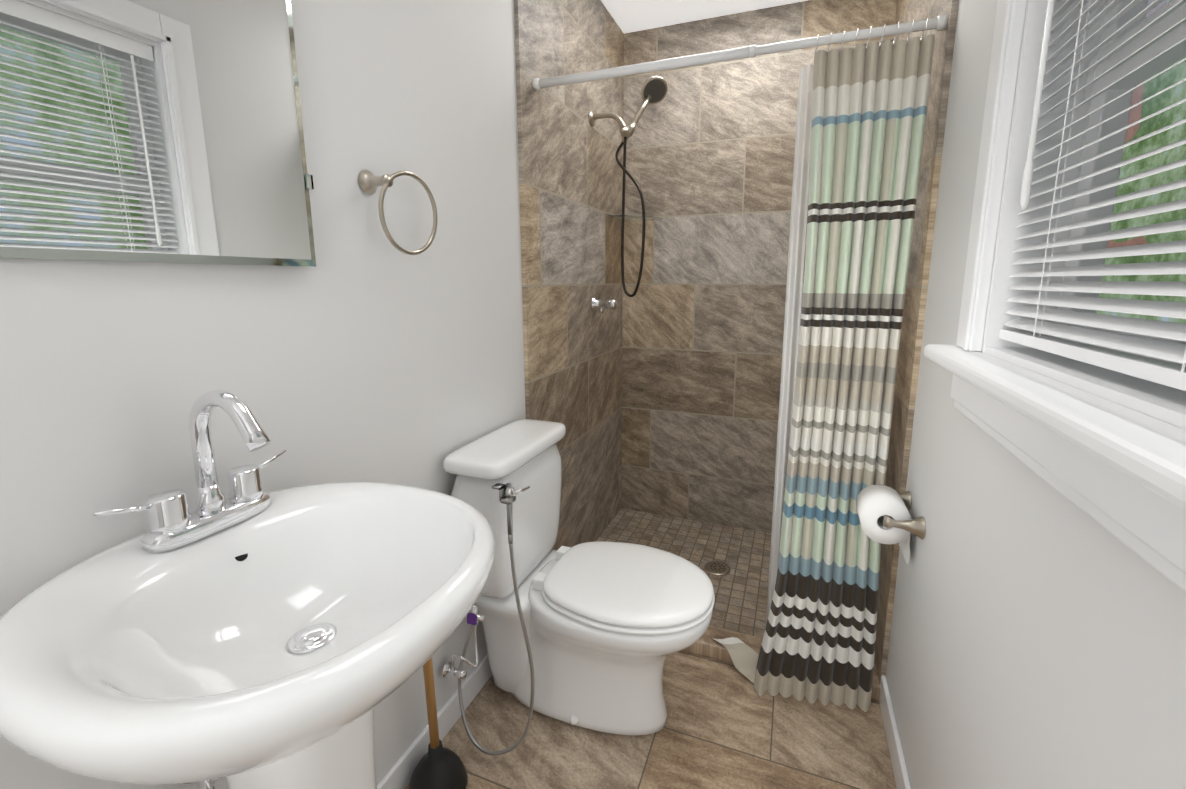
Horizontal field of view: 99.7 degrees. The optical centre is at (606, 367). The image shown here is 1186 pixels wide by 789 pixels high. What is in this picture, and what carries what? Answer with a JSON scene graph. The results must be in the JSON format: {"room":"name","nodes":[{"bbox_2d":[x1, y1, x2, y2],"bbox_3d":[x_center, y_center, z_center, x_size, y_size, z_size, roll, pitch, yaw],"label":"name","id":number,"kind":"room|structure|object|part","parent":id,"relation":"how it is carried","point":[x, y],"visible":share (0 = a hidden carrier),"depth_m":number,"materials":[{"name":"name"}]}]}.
{"room":"bathroom","nodes":[
{"label":"bathroom","id":0,"kind":"room"},
{"bbox_2d":[0,0,525,788],"bbox_3d":[-0.714,-0.046,0.715,0.140,2.460,4.410,4,10,20],"label":"wall","id":1,"kind":"structure","parent":0,"point":[364,350],"depth_m":0.97,"materials":[{"name":"white paint"}]},
{"bbox_2d":[0,0,315,266],"bbox_3d":[-0.614,-0.496,0.668,0.026,0.698,0.418,4,10,20],"label":"wall mirror","id":2,"kind":"object","parent":1,"relation":"attached to","point":[166,131],"visible":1,"depth_m":0.68,"materials":[{"name":"silver glass"}]},
{"bbox_2d":[305,174,313,189],"bbox_3d":[-0.539,-0.533,0.858,0.029,0.434,0.012,4,10,20],"label":"clips","id":3,"kind":"object","parent":1,"relation":"attached to","point":[309,181],"visible":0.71,"depth_m":0.89,"materials":[{"name":"silver metal"}]},
{"bbox_2d":[358,170,437,254],"bbox_3d":[-0.448,-0.336,1.097,0.061,0.175,0.175,4,10,20],"label":"towel ring","id":4,"kind":"object","parent":1,"relation":"attached to","point":[369,182],"visible":1,"depth_m":1.03,"materials":[{"name":"silver metal"}]},
{"bbox_2d":[377,653,491,788],"bbox_3d":[-0.820,1.150,0.415,0.013,0.085,3.120,4,10,20],"label":"baseboard","id":5,"kind":"structure","parent":1,"relation":"attached to","point":[398,775],"depth_m":1.37,"materials":[{"name":"white paint"}]},
{"bbox_2d":[514,0,623,549],"bbox_3d":[-0.098,-0.319,2.116,0.014,2.400,0.996,4,10,20],"label":"wall tile","id":6,"kind":"structure","parent":1,"relation":"attached to","point":[570,181],"depth_m":2.00,"materials":[{"name":"brown tile"}]},
{"bbox_2d":[588,76,667,312],"bbox_3d":[0.083,-0.698,2.087,0.300,0.947,0.204,4,10,20],"label":"shower fixture","id":7,"kind":"object","parent":6,"relation":"attached to","point":[654,89],"visible":1,"depth_m":2.03,"materials":[{"name":"silver metal"}]},
{"bbox_2d":[532,14,947,711],"bbox_3d":[0.281,0.037,1.531,1.142,1.889,0.207,4,10,20],"label":"shower curtain","id":8,"kind":"object","parent":6,"relation":"attached to","point":[860,120],"visible":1,"depth_m":1.43,"materials":[{"name":"multicoloured fabric"}]},
{"bbox_3d":[0.302,-0.885,1.430,1.142,0.036,0.036,4,10,20],"label":"rod","id":9,"kind":"part","parent":8,"relation":"part of","materials":[{"name":"white plastic"}]},
{"bbox_2d":[405,509,895,788],"bbox_3d":[-0.101,1.175,0.694,1.170,0.060,4.130,4,10,20],"label":"floor","id":10,"kind":"structure","parent":0,"point":[726,726],"depth_m":1.40,"materials":[{"name":"tile"}]},
{"bbox_2d":[0,390,494,788],"bbox_3d":[-0.411,0.585,0.699,0.508,1.101,0.495,4,10,20],"label":"sink","id":11,"kind":"object","parent":10,"relation":"on","point":[250,632],"visible":1,"depth_m":0.63,"materials":[{"name":"white ceramic"}]},
{"bbox_2d":[92,390,285,553],"bbox_3d":[-0.525,0.132,0.696,0.159,0.206,0.248,4,10,20],"label":"faucet","id":12,"kind":"object","parent":11,"relation":"on","point":[215,519],"depth_m":0.70,"materials":[{"name":"silver metal"}]},
{"bbox_2d":[408,657,467,788],"bbox_3d":[-0.420,0.724,1.192,0.144,0.660,0.144,4,10,20],"label":"plunger","id":13,"kind":"object","parent":10,"relation":"on","point":[439,766],"visible":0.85,"depth_m":1.21,"materials":[{"name":"black rubber"}]},
{"bbox_3d":[-0.425,0.669,1.182,0.032,0.550,0.026,4,10,20],"label":"handle","id":14,"kind":"part","parent":13,"relation":"part of","materials":[{"name":"brown wood"}]},
{"bbox_2d":[408,739,467,788],"bbox_3d":[-0.420,0.986,1.237,0.144,0.127,0.144,4,10,20],"label":"cup","id":15,"kind":"object","parent":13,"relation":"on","point":[440,767],"depth_m":1.21,"materials":[{"name":"black rubber"}]},
{"bbox_2d":[442,419,714,754],"bbox_3d":[-0.052,0.616,1.397,0.688,0.802,0.481,4,10,20],"label":"toilet","id":16,"kind":"object","parent":10,"relation":"on","point":[594,635],"visible":0.98,"depth_m":1.36,"materials":[{"name":"white ceramic"}]},
{"bbox_3d":[-0.276,0.224,1.446,0.190,0.045,0.422,4,10,20],"label":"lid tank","id":17,"kind":"part","parent":16,"relation":"part of","materials":[{"name":"white ceramic"}]},
{"bbox_3d":[-0.278,0.427,1.482,0.175,0.369,0.404,4,10,20],"label":"tank","id":18,"kind":"part","parent":16,"relation":"part of","materials":[{"name":"white ceramic"}]},
{"bbox_3d":[-0.228,0.318,1.311,0.022,0.026,0.078,4,10,20],"label":"lever","id":19,"kind":"part","parent":16,"relation":"part of","materials":[{"name":"silver metal"}]},
{"bbox_3d":[-0.008,0.809,1.446,0.611,0.406,0.372,4,10,20],"label":"bowl","id":20,"kind":"part","parent":16,"relation":"part of","materials":[{"name":"white ceramic"}]},
{"bbox_3d":[0.065,0.605,1.383,0.461,0.015,0.374,4,10,20],"label":"seat","id":21,"kind":"part","parent":16,"relation":"part of","materials":[{"name":"white plastic"}]},
{"bbox_3d":[0.065,0.583,1.379,0.456,0.028,0.368,4,10,20],"label":"seat","id":22,"kind":"part","parent":16,"relation":"part of","materials":[{"name":"white plastic"}]},
{"bbox_2d":[705,561,729,575],"bbox_3d":[0.489,0.882,2.198,0.110,0.005,0.110,4,10,20],"label":"floor drain","id":23,"kind":"object","parent":10,"relation":"on","point":[726,571],"visible":1,"depth_m":2.19,"materials":[{"name":"silver metal"}]},
{"bbox_2d":[682,626,880,700],"bbox_3d":[0.301,0.938,1.741,1.170,0.050,0.100,4,10,20],"label":"trim","id":24,"kind":"structure","parent":10,"relation":"on","point":[706,644],"depth_m":1.68,"materials":[{"name":"tile"}]},
{"bbox_2d":[886,0,1185,788],"bbox_3d":[0.513,0.032,0.263,0.140,2.460,4.130,4,10,20],"label":"wall","id":25,"kind":"structure","parent":0,"point":[1038,634],"depth_m":0.77,"materials":[{"name":"white paint"}]},
{"bbox_2d":[856,485,925,564],"bbox_3d":[0.729,0.405,1.307,0.132,0.164,0.214,4,10,20],"label":"paper holder","id":26,"kind":"object","parent":25,"relation":"attached to","point":[884,515],"visible":1,"depth_m":1.26,"materials":[{"name":"white paper"}]},
{"bbox_2d":[879,675,910,788],"bbox_3d":[0.274,1.215,0.041,0.013,0.085,3.175,4,10,20],"label":"baseboard","id":27,"kind":"structure","parent":25,"relation":"attached to","point":[901,777],"depth_m":1.31,"materials":[{"name":"white paint"}]},
{"bbox_2d":[874,0,958,683],"bbox_3d":[0.995,-0.255,1.743,0.014,2.400,0.941,4,10,20],"label":"wall tile","id":28,"kind":"structure","parent":25,"relation":"attached to","point":[908,364],"depth_m":1.38,"materials":[{"name":"brown tile"}]},
{"bbox_2d":[924,0,1185,593],"bbox_3d":[0.549,-0.361,0.392,0.208,1.080,1.150,4,10,20],"label":"window","id":29,"kind":"structure","parent":25,"relation":"in","point":[1035,285],"depth_m":0.69,"materials":[{"name":"white paint"}]},
{"bbox_3d":[0.503,-0.425,0.398,0.026,0.955,1.090,4,10,20],"label":"trim casing","id":30,"kind":"part","parent":29,"relation":"part of","materials":[{"name":"white paint"}]},
{"bbox_3d":[0.615,-0.376,0.364,0.042,0.846,0.896,4,10,20],"label":"sash","id":31,"kind":"part","parent":29,"relation":"part of","materials":[{"name":"white paint"}]},
{"bbox_3d":[0.713,-0.344,2.435,1.310,2.460,0.140,4,10,20],"label":"wall","id":32,"kind":"structure","parent":0,"visible":0},
{"bbox_2d":[608,215,663,221],"bbox_3d":[0.145,-0.713,2.382,0.210,0.006,0.210,4,10,20],"label":"shower shelf","id":33,"kind":"object","parent":32,"relation":"attached to","point":[627,218],"visible":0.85,"depth_m":2.38,"materials":[{"name":"white"}]},
{"bbox_2d":[621,0,896,532],"bbox_3d":[0.621,-0.365,2.383,1.170,2.400,0.014,4,10,20],"label":"wall tile","id":34,"kind":"structure","parent":32,"relation":"attached to","point":[710,149],"depth_m":2.40,"materials":[{"name":"brown tile"}]},
{"label":"outside","id":35,"kind":"structure","parent":0,"visible":0},
{"bbox_2d":[1096,0,1185,323],"bbox_3d":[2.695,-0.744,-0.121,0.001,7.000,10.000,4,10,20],"label":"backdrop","id":36,"kind":"structure","parent":35,"point":[1172,95],"depth_m":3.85,"materials":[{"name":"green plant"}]},
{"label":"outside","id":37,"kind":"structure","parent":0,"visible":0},
{"bbox_2d":[601,0,807,32],"bbox_3d":[0.471,-1.529,1.775,1.450,0.100,1.150,4,10,20],"label":"ceiling","id":38,"kind":"structure","parent":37,"point":[628,16],"depth_m":2.16,"materials":[{"name":"white paint"}]}
]}

